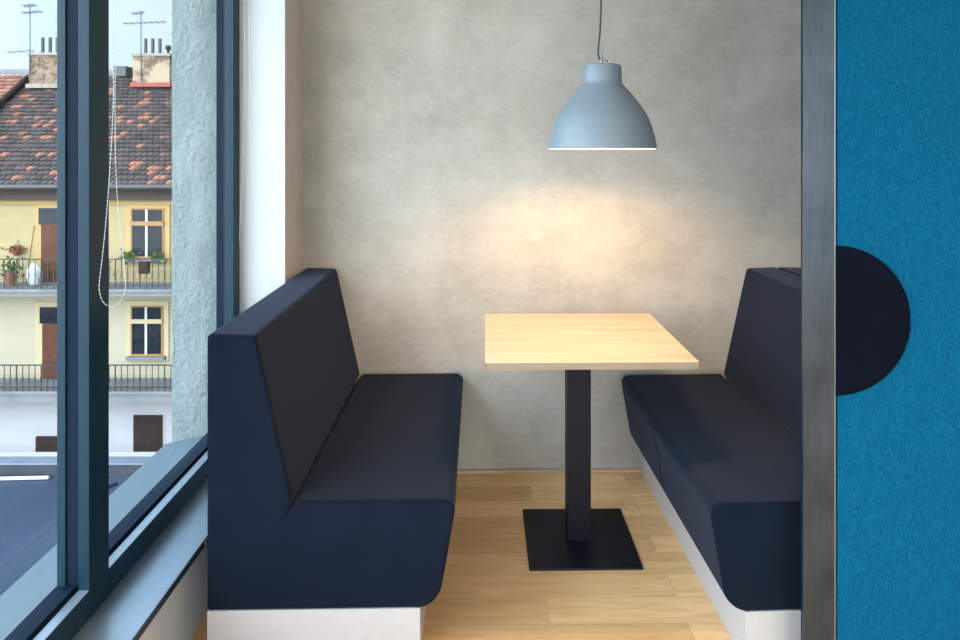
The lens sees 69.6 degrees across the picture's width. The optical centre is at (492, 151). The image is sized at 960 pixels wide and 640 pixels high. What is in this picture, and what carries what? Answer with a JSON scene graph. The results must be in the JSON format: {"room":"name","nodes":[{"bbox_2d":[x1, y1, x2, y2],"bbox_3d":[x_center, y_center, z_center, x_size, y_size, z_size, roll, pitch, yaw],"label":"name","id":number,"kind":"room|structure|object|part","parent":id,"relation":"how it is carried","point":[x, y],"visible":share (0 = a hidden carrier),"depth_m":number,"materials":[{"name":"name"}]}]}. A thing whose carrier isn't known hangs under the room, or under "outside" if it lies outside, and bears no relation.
{"room":"common room","nodes":[
{"label":"common room","id":0,"kind":"room"},
{"bbox_2d":[71,478,207,639],"bbox_3d":[-0.935,1.387,-0.689,0.150,0.365,7.050,0,0,-1],"label":"wall","id":1,"kind":"structure","parent":0,"point":[180,616],"depth_m":2.02,"materials":[{"name":"white paint"}]},
{"bbox_2d":[72,479,207,639],"bbox_3d":[-0.915,1.195,-0.688,0.150,0.020,7.050,0,0,-1],"label":"windowsill","id":2,"kind":"structure","parent":1,"relation":"on","point":[127,612],"depth_m":1.91,"materials":[{"name":"metal"}]},
{"bbox_2d":[172,0,215,441],"bbox_3d":[-1.227,2.865,4.168,0.243,11.230,2.630,0,0,-1],"label":"wall","id":3,"kind":"structure","parent":0,"point":[193,21],"depth_m":2.85,"materials":[{"name":"paint"}]},
{"bbox_2d":[240,0,301,313],"bbox_3d":[-0.974,0.025,3.072,0.231,2.850,0.472,0,0,-1],"label":"wall","id":4,"kind":"structure","parent":0,"point":[274,121],"depth_m":2.84,"materials":[{"name":"white paint"}]},
{"bbox_2d":[191,473,731,639],"bbox_3d":[1.871,1.510,-0.412,5.470,0.120,7.522,0,0,-1],"label":"floor","id":5,"kind":"structure","parent":0,"point":[489,591],"depth_m":2.31,"materials":[{"name":"brown wood"}]},
{"bbox_2d":[205,268,462,639],"bbox_3d":[-0.475,0.984,2.528,0.709,0.933,1.132,0,0,-1],"label":"upholstered bench","id":6,"kind":"object","parent":5,"relation":"on","point":[332,497],"visible":1,"depth_m":1.97,"materials":[{"name":"blue fabric"}]},
{"bbox_3d":[-0.704,0.910,2.523,0.240,0.785,1.132,0,0,-1],"label":"backrest","id":7,"kind":"part","parent":6,"relation":"part of","materials":[{"name":"blue fabric"}]},
{"bbox_3d":[-0.365,1.147,2.531,0.487,0.309,1.132,0,0,-1],"label":"seat","id":8,"kind":"part","parent":6,"relation":"part of","materials":[{"name":"blue fabric"}]},
{"bbox_2d":[484,313,699,570],"bbox_3d":[0.322,1.070,2.605,0.706,0.760,0.685,0,0,-1],"label":"pedestal table","id":9,"kind":"object","parent":5,"relation":"on","point":[577,536],"visible":1,"depth_m":2.56,"materials":[{"name":"beech laminate"},{"name":"black metal"}]},
{"bbox_3d":[0.321,1.446,2.590,0.396,0.008,0.400,0,0,-1],"label":"plate","id":10,"kind":"part","parent":9,"relation":"part of","materials":[{"name":"black metal"}]},
{"bbox_2d":[622,267,800,639],"bbox_3d":[0.944,0.984,2.527,0.704,0.933,1.132,0,0,-2],"label":"upholstered bench","id":11,"kind":"object","parent":5,"relation":"on","point":[722,456],"visible":0.51,"depth_m":2.35,"materials":[{"name":"blue fabric"}]},
{"bbox_3d":[0.837,1.147,2.523,0.487,0.309,1.132,0,0,-2],"label":"seat","id":12,"kind":"part","parent":11,"relation":"part of","materials":[{"name":"blue fabric"}]},
{"bbox_3d":[1.176,0.910,2.536,0.240,0.785,1.132,0,0,-2],"label":"backrest","id":13,"kind":"part","parent":11,"relation":"part of","materials":[{"name":"blue fabric"}]},
{"bbox_2d":[778,267,800,276],"bbox_3d":[1.652,0.984,2.554,0.703,0.933,1.132,0,0,-2],"label":"upholstered bench","id":14,"kind":"object","parent":5,"relation":"on","point":[796,271],"visible":0.06,"depth_m":3.02,"materials":[{"name":"blue fabric"}]},
{"bbox_2d":[801,0,959,639],"bbox_3d":[1.678,0.025,1.886,1.688,2.850,0.046,0,0,-1],"label":"wall","id":15,"kind":"structure","parent":5,"relation":"on","point":[880,79],"depth_m":1.86,"materials":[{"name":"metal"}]},
{"bbox_3d":[0.876,0.025,1.859,0.084,2.850,0.008,0,0,-1],"label":"steel post","id":16,"kind":"part","parent":15,"relation":"part of","materials":[{"name":"grey metal"}]},
{"bbox_2d":[302,0,800,469],"bbox_3d":[1.946,0.085,3.250,5.614,2.970,0.200,0,0,-1],"label":"wall","id":17,"kind":"structure","parent":0,"point":[437,198],"depth_m":3.12,"materials":[{"name":"grey paint"}]},
{"bbox_2d":[457,468,642,473],"bbox_3d":[1.849,1.442,3.140,5.412,0.016,0.018,0,0,-1],"label":"baseboard","id":18,"kind":"structure","parent":17,"relation":"attached to","point":[611,470],"depth_m":3.11,"materials":[{"name":"brown wood"}]},
{"bbox_3d":[1.758,-1.500,-0.514,6.100,0.200,7.722,0,0,-1],"label":"ceiling","id":19,"kind":"structure","parent":0,"visible":0},
{"bbox_2d":[548,0,656,148],"bbox_3d":[0.387,-0.706,2.456,0.382,1.389,0.382,0,0,-1],"label":"pendant lamp","id":20,"kind":"object","parent":19,"relation":"hanging from","point":[602,113],"visible":1,"depth_m":2.33,"materials":[{"name":"metal"}]},
{"bbox_3d":[0.381,-0.854,2.456,0.021,1.052,0.007,0,0,-1],"label":"cord","id":21,"kind":"part","parent":20,"relation":"part of","materials":[{"name":"silver metal"}]},
{"bbox_3d":[0.387,-0.161,2.456,0.382,0.300,0.382,0,0,-1],"label":"lamp shade","id":22,"kind":"part","parent":20,"relation":"part of","materials":[{"name":"grey paint"}]},
{"bbox_3d":[-1.134,4.865,-0.781,0.250,7.230,7.270,0,0,-1],"label":"wall","id":23,"kind":"structure","parent":0,"visible":0},
{"bbox_2d":[0,436,202,639],"bbox_3d":[-1.170,1.198,-0.682,0.260,0.095,7.070,0,0,-1],"label":"window sill","id":24,"kind":"structure","parent":23,"relation":"on","point":[17,602],"depth_m":2.08,"materials":[{"name":"metal"}]},
{"label":"outside","id":25,"kind":"structure","parent":0,"visible":0},
{"bbox_2d":[0,37,171,451],"bbox_3d":[-11.931,2.315,22.920,28.042,12.330,9.160,0,0,0],"label":"house","id":26,"kind":"structure","parent":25,"point":[140,324],"depth_m":19.50,"materials":[{"name":"paint"}]},
{"bbox_2d":[0,255,26,286],"bbox_3d":[-13.180,3.236,18.863,0.859,0.868,0.590,0,0,0],"label":"potted plant","id":27,"kind":"object","parent":26,"relation":"on","point":[13,268],"visible":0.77,"depth_m":18.77,"materials":[{"name":"green plant"}]},
{"bbox_3d":[-13.160,3.455,18.820,0.330,0.430,0.325,0,0,0],"label":"pot","id":28,"kind":"part","parent":27,"relation":"part of","materials":[{"name":"ceramic"}]},
{"bbox_2d":[0,240,26,255],"bbox_3d":[-13.449,2.696,19.362,0.775,0.448,0.317,0,0,0],"label":"hanging basket","id":29,"kind":"object","parent":26,"relation":"hanging from","point":[16,250],"visible":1,"depth_m":19.34,"materials":[{"name":"wicker"}]},
{"bbox_2d":[10,249,21,255],"bbox_3d":[-13.390,2.835,19.380,0.280,0.170,0.280,0,0,0],"label":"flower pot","id":30,"kind":"object","parent":29,"relation":"on","point":[15,252],"depth_m":19.31,"materials":[{"name":"ceramic"}]},
{"bbox_2d":[7,3,43,77],"bbox_3d":[-15.515,-3.687,22.860,1.151,2.474,0.440,0,0,0],"label":"antenna","id":31,"kind":"object","parent":26,"relation":"attached to","point":[34,4],"visible":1,"depth_m":22.85,"materials":[{"name":"metal"}]},
{"bbox_2d":[26,226,34,284],"bbox_3d":[-12.910,2.870,19.250,0.028,1.605,0.328,0,0,4],"label":"broom","id":32,"kind":"object","parent":26,"relation":"on","point":[33,226],"visible":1,"depth_m":19.28,"materials":[{"name":"wood"}]},
{"bbox_2d":[26,262,42,284],"bbox_3d":[-12.560,3.346,18.909,0.405,0.648,0.317,0,0,0],"label":"sack","id":33,"kind":"object","parent":26,"relation":"on","point":[32,266],"visible":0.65,"depth_m":18.79,"materials":[{"name":"white plastic"}]},
{"bbox_3d":[-12.255,2.555,19.488,1.370,2.230,0.065,0,0,0],"label":"door","id":34,"kind":"part","parent":26,"relation":"part of","materials":[{"name":"brown wood"}]},
{"bbox_3d":[-12.240,5.310,19.488,1.340,2.160,0.065,0,0,0],"label":"door","id":35,"kind":"part","parent":26,"relation":"part of","materials":[{"name":"wood"}]},
{"bbox_3d":[-12.315,8.260,19.480,1.150,0.380,0.080,0,0,0],"label":"cellar door","id":36,"kind":"part","parent":26,"relation":"part of","materials":[{"name":"brown wood"}]},
{"bbox_3d":[-12.255,2.860,19.465,0.930,1.620,0.090,0,0,0],"label":"door","id":37,"kind":"part","parent":26,"relation":"part of","materials":[{"name":"brown paint"}]},
{"bbox_3d":[-12.240,5.615,19.465,0.900,1.550,0.090,0,0,0],"label":"door","id":38,"kind":"part","parent":26,"relation":"part of","materials":[{"name":"brown paint"}]},
{"bbox_3d":[-12.255,2.420,19.415,0.690,0.600,0.020,0,0,0],"label":"door panel","id":39,"kind":"part","parent":26,"relation":"part of","materials":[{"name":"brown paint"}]},
{"bbox_3d":[-12.255,3.170,19.415,0.690,0.600,0.020,0,0,0],"label":"door panel","id":40,"kind":"part","parent":26,"relation":"part of","materials":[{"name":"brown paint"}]},
{"bbox_3d":[-12.240,5.140,19.415,0.660,0.600,0.020,0,0,0],"label":"door panel","id":41,"kind":"part","parent":26,"relation":"part of","materials":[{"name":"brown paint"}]},
{"bbox_3d":[-12.240,5.890,19.415,0.660,0.600,0.020,0,0,0],"label":"door panel","id":42,"kind":"part","parent":26,"relation":"part of","materials":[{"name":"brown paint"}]},
{"bbox_3d":[-11.940,1.410,19.450,28.000,0.120,0.100,0,0,0],"label":"cornice","id":43,"kind":"part","parent":26,"relation":"part of","materials":[{"name":"yellow paint"}]},
{"bbox_3d":[-11.931,6.038,18.450,28.042,0.704,0.030,0,0,0],"label":"railing","id":44,"kind":"part","parent":26,"relation":"part of","materials":[{"name":"metal"}]},
{"bbox_3d":[-11.931,3.263,18.450,28.042,0.814,0.030,0,0,0],"label":"railing","id":45,"kind":"part","parent":26,"relation":"part of","materials":[{"name":"metal"}]},
{"bbox_2d":[113,66,132,77],"bbox_3d":[-12.290,-2.665,22.950,0.400,0.330,0.500,0,0,0],"label":"chimney","id":46,"kind":"object","parent":26,"relation":"attached to","point":[121,71],"depth_m":22.70,"materials":[{"name":"grey concrete"}]},
{"bbox_2d":[117,248,141,264],"bbox_3d":[-10.215,2.950,19.328,0.807,0.545,0.305,0,0,0],"label":"plant","id":47,"kind":"object","parent":26,"relation":"on","point":[126,256],"visible":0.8,"depth_m":19.33,"materials":[{"name":"green plant"}]},
{"bbox_3d":[-9.967,4.538,19.421,0.385,0.336,0.018,0,0,0],"label":"pane","id":48,"kind":"part","parent":26,"relation":"part of","materials":[{"name":"black glass"}]},
{"bbox_3d":[-9.967,5.253,19.421,0.385,0.854,0.018,0,0,0],"label":"pane","id":49,"kind":"part","parent":26,"relation":"part of","materials":[{"name":"black glass"}]},
{"bbox_3d":[-9.960,1.788,19.421,0.400,0.336,0.018,0,0,0],"label":"pane","id":50,"kind":"part","parent":26,"relation":"part of","materials":[{"name":"grey glass"}]},
{"bbox_3d":[-9.960,2.503,19.421,0.400,0.854,0.018,0,0,0],"label":"pane","id":51,"kind":"part","parent":26,"relation":"part of","materials":[{"name":"grey glass"}]},
{"bbox_2d":[122,11,164,81],"bbox_3d":[-11.535,-3.461,22.860,1.451,2.422,0.440,0,0,0],"label":"antenna","id":52,"kind":"object","parent":26,"relation":"on","point":[142,12],"visible":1,"depth_m":22.86,"materials":[{"name":"metal"}]},
{"bbox_2d":[138,261,149,273],"bbox_3d":[-9.290,3.080,18.380,0.260,0.320,0.120,0,0,0],"label":"box","id":53,"kind":"object","parent":26,"relation":"attached to","point":[143,266],"visible":1,"depth_m":18.32,"materials":[{"name":"brown wood"}]},
{"bbox_3d":[-9.543,4.538,19.421,0.385,0.336,0.018,0,0,0],"label":"pane","id":54,"kind":"part","parent":26,"relation":"part of","materials":[{"name":"black glass"}]},
{"bbox_3d":[-9.543,5.253,19.421,0.385,0.854,0.018,0,0,0],"label":"pane","id":55,"kind":"part","parent":26,"relation":"part of","materials":[{"name":"black glass"}]},
{"bbox_3d":[-9.520,1.788,19.421,0.400,0.336,0.018,0,0,0],"label":"pane","id":56,"kind":"part","parent":26,"relation":"part of","materials":[{"name":"grey glass"}]},
{"bbox_3d":[-9.520,2.503,19.421,0.400,0.854,0.018,0,0,0],"label":"pane","id":57,"kind":"part","parent":26,"relation":"part of","materials":[{"name":"grey glass"}]},
{"bbox_2d":[149,248,163,263],"bbox_3d":[-9.426,2.908,19.344,0.451,0.465,0.268,0,0,0],"label":"plant","id":58,"kind":"object","parent":26,"relation":"on","point":[154,255],"visible":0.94,"depth_m":19.33,"materials":[{"name":"green plant"}]},
{"bbox_2d":[165,45,170,52],"bbox_3d":[-10.920,-3.425,23.200,0.180,0.350,0.176,0,0,0],"label":"chimney pot","id":59,"kind":"object","parent":26,"relation":"on","point":[167,47],"depth_m":23.14,"materials":[{"name":"black metal"}]},
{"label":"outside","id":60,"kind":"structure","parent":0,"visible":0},
{"bbox_2d":[0,69,112,74],"bbox_3d":[-28.440,1.855,44.000,17.600,13.250,8.600,0,0,0],"label":"building","id":61,"kind":"structure","parent":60,"point":[2,71],"depth_m":39.70,"materials":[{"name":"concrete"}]},
{"bbox_3d":[-1.115,-1.285,-0.691,0.350,0.230,7.050,0,0,-1],"label":"lintel","id":62,"kind":"object","parent":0,"visible":0},
{"bbox_2d":[98,0,125,306],"bbox_3d":[-0.942,-0.394,1.707,0.068,1.555,0.003,0,0,-1],"label":"chain","id":63,"kind":"object","parent":62,"relation":"hanging from","point":[111,0],"visible":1,"depth_m":1.71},
{"bbox_2d":[4,0,239,639],"bbox_3d":[-1.033,0.007,-0.690,0.085,2.355,7.050,0,0,-1],"label":"window","id":64,"kind":"structure","parent":62,"relation":"attached to","point":[92,560],"depth_m":1.77,"materials":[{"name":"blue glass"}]},
{"bbox_3d":[-1.050,1.144,-0.690,0.051,0.082,7.050,0,0,-1],"label":"rail","id":65,"kind":"part","parent":64,"relation":"part of","materials":[{"name":"blue metal"}]},
{"bbox_3d":[-1.004,1.150,-0.690,0.028,0.070,7.050,0,0,-1],"label":"rail","id":66,"kind":"part","parent":64,"relation":"part of","materials":[{"name":"metal"}]},
{"bbox_2d":[239,0,253,247],"bbox_3d":[-0.959,-0.398,2.687,0.060,1.548,0.003,0,0,-1],"label":"chain","id":67,"kind":"object","parent":62,"relation":"hanging from","point":[244,0],"visible":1,"depth_m":2.69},
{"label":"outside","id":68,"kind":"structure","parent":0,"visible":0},
{"bbox_2d":[0,477,128,595],"bbox_3d":[-15.575,8.630,3.000,28.730,0.300,30.000,0,0,0],"label":"road","id":69,"kind":"structure","parent":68,"point":[28,508],"depth_m":15.75,"materials":[{"name":"asphalt"}]},
{"bbox_2d":[0,476,49,480],"bbox_3d":[-12.665,8.425,17.800,2.352,0.097,0.087,0,0,-2],"label":"road marking","id":70,"kind":"object","parent":69,"relation":"on","point":[10,477],"visible":1,"depth_m":17.79,"materials":[{"name":"white paint"}]},
{"bbox_2d":[0,456,151,476],"bbox_3d":[-12.940,8.295,18.175,34.000,0.370,0.410,0,0,0],"label":"parapet","id":71,"kind":"object","parent":69,"relation":"on","point":[119,466],"visible":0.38,"depth_m":18.00,"materials":[{"name":"grey concrete"}]}
]}

